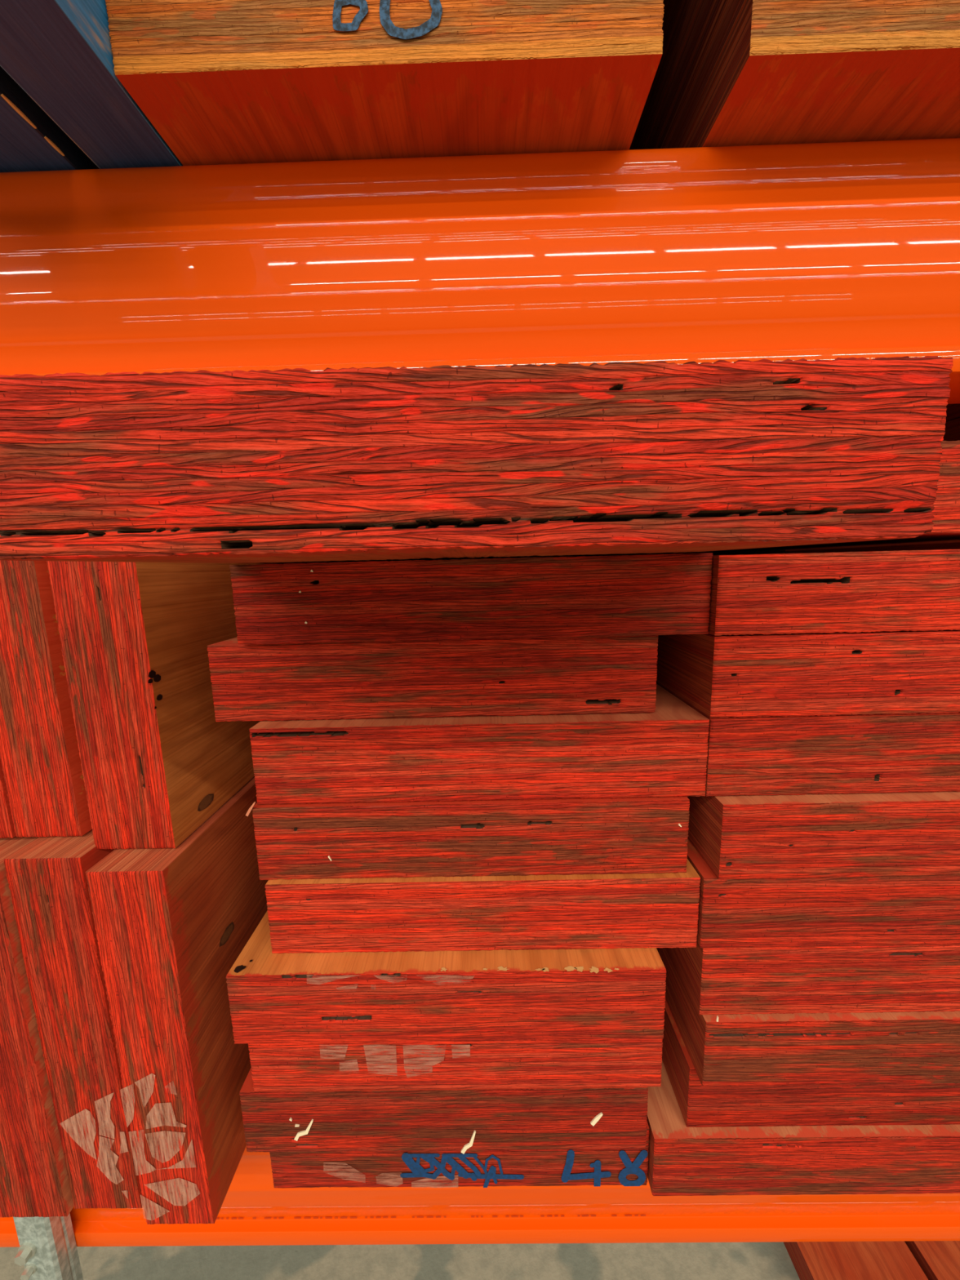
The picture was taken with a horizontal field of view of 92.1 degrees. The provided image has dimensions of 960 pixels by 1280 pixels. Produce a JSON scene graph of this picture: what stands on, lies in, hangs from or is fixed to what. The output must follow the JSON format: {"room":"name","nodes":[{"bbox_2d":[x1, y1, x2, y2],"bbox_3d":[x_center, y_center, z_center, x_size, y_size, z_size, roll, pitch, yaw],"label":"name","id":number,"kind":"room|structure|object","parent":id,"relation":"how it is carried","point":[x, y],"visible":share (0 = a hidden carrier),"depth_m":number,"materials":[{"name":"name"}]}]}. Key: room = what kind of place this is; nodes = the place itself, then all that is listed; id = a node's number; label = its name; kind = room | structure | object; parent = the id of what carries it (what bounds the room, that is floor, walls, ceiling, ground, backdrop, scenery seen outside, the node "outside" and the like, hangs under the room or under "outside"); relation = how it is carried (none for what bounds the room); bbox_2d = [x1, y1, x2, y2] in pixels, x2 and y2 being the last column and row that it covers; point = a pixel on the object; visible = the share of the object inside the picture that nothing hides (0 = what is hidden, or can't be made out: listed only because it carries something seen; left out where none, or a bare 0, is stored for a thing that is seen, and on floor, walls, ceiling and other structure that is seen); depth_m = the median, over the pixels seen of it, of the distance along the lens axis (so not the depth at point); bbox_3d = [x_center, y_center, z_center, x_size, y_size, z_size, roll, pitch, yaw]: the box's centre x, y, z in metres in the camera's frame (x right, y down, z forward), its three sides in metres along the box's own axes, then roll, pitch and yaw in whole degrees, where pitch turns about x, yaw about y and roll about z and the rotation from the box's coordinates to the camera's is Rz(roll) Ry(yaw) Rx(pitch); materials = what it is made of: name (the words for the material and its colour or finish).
{"room":"warehouse","nodes":[
{"label":"warehouse","id":0,"kind":"room"},
{"bbox_2d":[0,1241,799,1279],"bbox_3d":[-0.027,1.955,-5.764,32.000,0.050,20.000,-1,9,1],"label":"floor","id":1,"kind":"structure","parent":0,"point":[770,1260],"depth_m":0.68,"materials":[{"name":"concrete"}]},
{"bbox_2d":[13,1213,83,1279],"bbox_3d":[-0.323,0.656,0.379,0.026,0.600,0.022,-1,9,1],"label":"upright","id":2,"kind":"object","parent":1,"relation":"on","point":[47,1250],"visible":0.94,"depth_m":0.34,"materials":[{"name":"metal"}]},
{"bbox_2d":[17,1242,36,1257],"bbox_3d":[-0.334,0.450,0.341,0.012,0.012,0.002,-1,9,1],"label":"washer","id":3,"kind":"object","parent":2,"relation":"in","point":[26,1250],"depth_m":0.34,"materials":[{"name":"metal"}]},
{"bbox_2d":[24,1263,36,1274],"bbox_3d":[-0.334,0.468,0.344,0.008,0.008,0.001,-1,9,1],"label":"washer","id":4,"kind":"object","parent":2,"relation":"in","point":[29,1268],"depth_m":0.34,"materials":[{"name":"metal"}]},
{"bbox_2d":[0,1146,959,1247],"bbox_3d":[0.014,0.405,0.375,2.000,0.120,0.053,-1,9,1],"label":"beam","id":5,"kind":"structure","parent":2,"relation":"on","point":[253,1211],"depth_m":0.36,"materials":[{"name":"orange metal"}]},
{"bbox_2d":[0,835,74,1217],"bbox_3d":[-0.280,0.147,0.890,0.043,0.242,1.250,-1,9,1],"label":"board","id":6,"kind":"object","parent":5,"relation":"on","point":[34,1181],"visible":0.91,"depth_m":0.28,"materials":[{"name":"red stained wood"}]},
{"bbox_2d":[0,758,15,838],"bbox_3d":[-0.297,-0.099,0.873,0.043,0.241,1.250,-1,9,1],"label":"board","id":7,"kind":"object","parent":6,"relation":"on","point":[6,824],"visible":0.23,"depth_m":0.27,"materials":[{"name":"red wood"}]},
{"bbox_2d":[0,137,959,404],"bbox_3d":[-0.001,-0.206,0.278,2.000,0.120,0.053,-1,9,1],"label":"beam","id":8,"kind":"structure","parent":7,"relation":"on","point":[830,251],"depth_m":0.25,"materials":[{"name":"orange metal"}]},
{"bbox_2d":[0,0,182,168],"bbox_3d":[-0.184,-0.457,0.734,0.045,0.240,1.250,-1,9,1],"label":"board","id":9,"kind":"object","parent":8,"relation":"on","point":[59,52],"visible":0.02,"depth_m":0.21,"materials":[{"name":"blue paint"}]},
{"bbox_2d":[4,829,142,1208],"bbox_3d":[-0.235,0.144,0.893,0.044,0.245,1.250,-1,9,1],"label":"board","id":10,"kind":"object","parent":5,"relation":"on","point":[46,878],"visible":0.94,"depth_m":0.27,"materials":[{"name":"red wood"}]},
{"bbox_2d":[0,560,92,837],"bbox_3d":[-0.254,-0.100,0.873,0.040,0.241,1.250,-1,9,1],"label":"board","id":11,"kind":"object","parent":10,"relation":"on","point":[40,757],"visible":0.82,"depth_m":0.26,"materials":[{"name":"red stained wood"}]},
{"bbox_2d":[85,776,268,1224],"bbox_3d":[-0.184,0.146,0.885,0.045,0.241,1.250,-1,9,1],"label":"board","id":12,"kind":"object","parent":5,"relation":"on","point":[171,924],"visible":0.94,"depth_m":0.28,"materials":[{"name":"red wood"}]},
{"bbox_2d":[46,560,260,849],"bbox_3d":[-0.197,-0.097,0.864,0.047,0.242,1.253,-1,9,1],"label":"board","id":13,"kind":"object","parent":12,"relation":"on","point":[157,762],"visible":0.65,"depth_m":0.26,"materials":[{"name":"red wood"}]},
{"bbox_2d":[148,670,155,678],"bbox_3d":[-0.178,0.019,0.252,0.001,0.004,0.006,-1,9,1],"label":"knot","id":14,"kind":"object","parent":13,"relation":"attached to","point":[152,673],"depth_m":0.25,"materials":[{"name":"black wood"}]},
{"bbox_2d":[153,674,160,681],"bbox_3d":[-0.178,0.021,0.256,0.001,0.004,0.006,-1,9,1],"label":"knot","id":15,"kind":"object","parent":13,"relation":"attached to","point":[157,677],"depth_m":0.26,"materials":[{"name":"black wood"}]},
{"bbox_2d":[156,693,162,700],"bbox_3d":[-0.178,0.032,0.257,0.001,0.003,0.005,-1,9,1],"label":"knot","id":16,"kind":"object","parent":13,"relation":"attached to","point":[159,697],"depth_m":0.26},
{"bbox_2d":[783,1240,928,1279],"bbox_3d":[0.525,0.843,0.839,0.151,0.045,1.200,-1,9,1],"label":"board","id":17,"kind":"object","parent":1,"relation":"on","point":[892,1260],"visible":0.02,"depth_m":0.64,"materials":[{"name":"red wood"}]},
{"bbox_2d":[904,1240,959,1279],"bbox_3d":[0.734,0.835,0.856,0.240,0.045,1.200,-1,9,1],"label":"board","id":18,"kind":"object","parent":1,"relation":"on","point":[938,1260],"visible":0.02,"depth_m":0.64,"materials":[{"name":"red wood"}]},
{"bbox_3d":[0.021,0.269,1.231,2.000,0.120,0.053,-1,9,1],"label":"beam","id":19,"kind":"structure","parent":0,"visible":0},
{"bbox_2d":[269,1120,649,1187],"bbox_3d":[-0.008,0.236,0.915,0.244,0.044,1.250,-1,9,1],"label":"board","id":20,"kind":"object","parent":19,"relation":"on","point":[485,1168],"visible":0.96,"depth_m":0.30,"materials":[{"name":"red wood"}]},
{"bbox_2d":[239,1067,648,1153],"bbox_3d":[-0.016,0.194,0.897,0.246,0.045,1.251,-1,9,1],"label":"board","id":21,"kind":"object","parent":20,"relation":"on","point":[463,1120],"visible":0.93,"depth_m":0.28,"materials":[{"name":"red wood"}]},
{"bbox_2d":[248,1038,662,1091],"bbox_3d":[-0.009,0.149,0.890,0.245,0.044,1.250,-1,9,1],"label":"board","id":22,"kind":"object","parent":21,"relation":"on","point":[584,1063],"visible":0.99,"depth_m":0.27,"materials":[{"name":"red wood"}]},
{"bbox_2d":[226,910,666,1044],"bbox_3d":[-0.013,0.106,0.873,0.242,0.045,1.251,-1,9,1],"label":"board","id":23,"kind":"object","parent":22,"relation":"on","point":[587,993],"visible":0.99,"depth_m":0.26,"materials":[{"name":"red wood"}]},
{"bbox_2d":[234,964,244,973],"bbox_3d":[-0.135,0.184,0.259,0.005,0.001,0.005,-1,9,1],"label":"knot","id":24,"kind":"object","parent":23,"relation":"on","point":[238,968],"depth_m":0.26,"materials":[{"name":"black wood"}]},
{"bbox_2d":[265,858,700,953],"bbox_3d":[0.007,0.059,0.880,0.245,0.044,1.250,-1,9,1],"label":"board","id":25,"kind":"object","parent":23,"relation":"on","point":[593,911],"visible":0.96,"depth_m":0.26,"materials":[{"name":"red wood"}]},
{"bbox_2d":[245,795,689,879],"bbox_3d":[-0.001,0.013,0.876,0.246,0.048,1.251,-1,9,1],"label":"board","id":26,"kind":"object","parent":25,"relation":"on","point":[650,834],"visible":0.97,"depth_m":0.26,"materials":[{"name":"red wood"}]},
{"bbox_2d":[248,684,709,804],"bbox_3d":[0.005,-0.030,0.871,0.250,0.044,1.250,-1,9,1],"label":"board","id":27,"kind":"object","parent":26,"relation":"on","point":[663,753],"visible":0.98,"depth_m":0.25,"materials":[{"name":"red wood"}]},
{"bbox_2d":[207,635,657,721],"bbox_3d":[-0.021,-0.076,0.876,0.250,0.044,1.250,-1,9,1],"label":"board","id":28,"kind":"object","parent":27,"relation":"on","point":[612,674],"visible":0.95,"depth_m":0.26,"materials":[{"name":"red wood"}]},
{"bbox_2d":[229,552,712,644],"bbox_3d":[0.000,-0.120,0.863,0.255,0.043,1.251,-1,9,1],"label":"board","id":29,"kind":"object","parent":28,"relation":"on","point":[645,594],"visible":1,"depth_m":0.25,"materials":[{"name":"red wood"}]},
{"bbox_2d":[0,355,953,564],"bbox_3d":[-0.014,-0.140,0.710,0.250,0.045,1.200,-2,9,-1],"label":"board","id":30,"kind":"object","parent":29,"relation":"on","point":[444,462],"visible":0.98,"depth_m":0.12,"materials":[{"name":"red wood"}]},
{"bbox_2d":[646,1060,959,1195],"bbox_3d":[0.236,0.232,0.907,0.244,0.044,1.250,-1,9,1],"label":"board","id":31,"kind":"object","parent":19,"relation":"on","point":[683,1160],"visible":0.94,"depth_m":0.29,"materials":[{"name":"red wood"}]},
{"bbox_2d":[662,999,959,1127],"bbox_3d":[0.258,0.186,0.905,0.244,0.044,1.250,-1,9,1],"label":"board","id":32,"kind":"object","parent":31,"relation":"on","point":[923,1104],"visible":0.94,"depth_m":0.29,"materials":[{"name":"red wood"}]},
{"bbox_2d":[656,947,959,1086],"bbox_3d":[0.259,0.141,0.886,0.244,0.049,1.251,-1,9,1],"label":"board","id":33,"kind":"object","parent":32,"relation":"on","point":[913,1047],"visible":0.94,"depth_m":0.27,"materials":[{"name":"red stained wood"}]},
{"bbox_2d":[666,941,959,1014],"bbox_3d":[0.256,0.098,0.884,0.244,0.044,1.250,-1,9,1],"label":"board","id":34,"kind":"object","parent":33,"relation":"on","point":[856,979],"visible":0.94,"depth_m":0.27,"materials":[{"name":"red wood"}]},
{"bbox_2d":[687,837,959,948],"bbox_3d":[0.253,0.054,0.876,0.244,0.044,1.250,-1,9,1],"label":"board","id":35,"kind":"object","parent":34,"relation":"on","point":[821,912],"visible":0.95,"depth_m":0.26,"materials":[{"name":"red wood"}]},
{"bbox_2d":[687,791,959,879],"bbox_3d":[0.259,0.009,0.867,0.244,0.044,1.250,-1,9,1],"label":"board","id":36,"kind":"object","parent":35,"relation":"on","point":[889,834],"visible":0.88,"depth_m":0.25,"materials":[{"name":"red wood"}]},
{"bbox_2d":[656,682,959,796],"bbox_3d":[0.252,-0.036,0.868,0.244,0.044,1.250,-1,9,1],"label":"board","id":37,"kind":"object","parent":36,"relation":"on","point":[913,753],"visible":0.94,"depth_m":0.25,"materials":[{"name":"red wood"}]},
{"bbox_2d":[656,629,959,718],"bbox_3d":[0.251,-0.081,0.861,0.244,0.044,1.250,-1,9,1],"label":"board","id":38,"kind":"object","parent":37,"relation":"on","point":[902,672],"visible":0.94,"depth_m":0.25,"materials":[{"name":"red wood"}]},
{"bbox_2d":[708,549,959,635],"bbox_3d":[0.250,-0.124,0.855,0.244,0.042,1.250,-1,9,1],"label":"board","id":39,"kind":"object","parent":38,"relation":"on","point":[905,590],"visible":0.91,"depth_m":0.24,"materials":[{"name":"red wood"}]},
{"bbox_2d":[667,549,785,555],"bbox_3d":[0.280,-0.103,0.563,0.150,0.008,0.050,-1,9,1],"label":"batten","id":40,"kind":"object","parent":39,"relation":"on","point":[780,551],"visible":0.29,"depth_m":0.54,"materials":[{"name":"brown wood"}]},
{"bbox_2d":[705,440,959,551],"bbox_3d":[0.319,-0.176,0.848,0.244,0.045,1.250,-1,9,1],"label":"board","id":41,"kind":"object","parent":39,"relation":"on","point":[946,512],"visible":0.17,"depth_m":0.23,"materials":[{"name":"red wood"}]},
{"bbox_3d":[0.483,0.113,0.996,0.045,0.239,1.250,-1,9,1],"label":"board","id":42,"kind":"object","parent":19,"relation":"on","visible":0},
{"bbox_2d":[785,542,959,553],"bbox_3d":[0.477,-0.125,0.958,0.045,0.239,1.250,-1,9,1],"label":"board","id":43,"kind":"object","parent":42,"relation":"on","point":[944,545],"visible":0.02,"depth_m":0.51,"materials":[{"name":"red wood"}]},
{"bbox_2d":[942,417,959,441],"bbox_3d":[0.573,-0.268,0.935,0.244,0.044,1.250,-1,9,1],"label":"board","id":44,"kind":"object","parent":43,"relation":"on","point":[952,428],"visible":0.02,"depth_m":0.44,"materials":[{"name":"red wood"}]},
{"bbox_2d":[946,403,959,422],"bbox_3d":[0.572,-0.312,0.927,0.244,0.044,1.250,-1,9,1],"label":"board","id":45,"kind":"object","parent":44,"relation":"on","point":[953,411],"visible":0.02,"depth_m":0.44,"materials":[{"name":"red wood"}]},
{"bbox_3d":[0.006,-0.342,1.134,2.000,0.120,0.053,-1,9,1],"label":"beam","id":46,"kind":"structure","parent":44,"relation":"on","visible":0},
{"bbox_2d":[0,66,99,172],"bbox_3d":[-0.242,-0.457,0.745,0.047,0.240,1.250,-1,9,1],"label":"board","id":47,"kind":"object","parent":46,"relation":"on","point":[30,140],"visible":0.08,"depth_m":0.24,"materials":[{"name":"blue paint"}]},
{"bbox_2d":[105,0,664,165],"bbox_3d":[-0.037,-0.390,0.815,0.243,0.075,1.250,-1,9,1],"label":"board","id":48,"kind":"object","parent":46,"relation":"on","point":[220,82],"visible":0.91,"depth_m":0.21,"materials":[{"name":"orange wood"}]},
{"bbox_2d":[644,0,959,149],"bbox_3d":[0.246,-0.396,0.814,0.244,0.075,1.250,-1,9,1],"label":"board","id":49,"kind":"object","parent":46,"relation":"on","point":[746,72],"visible":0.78,"depth_m":0.22,"materials":[{"name":"orange wood"}]}
]}

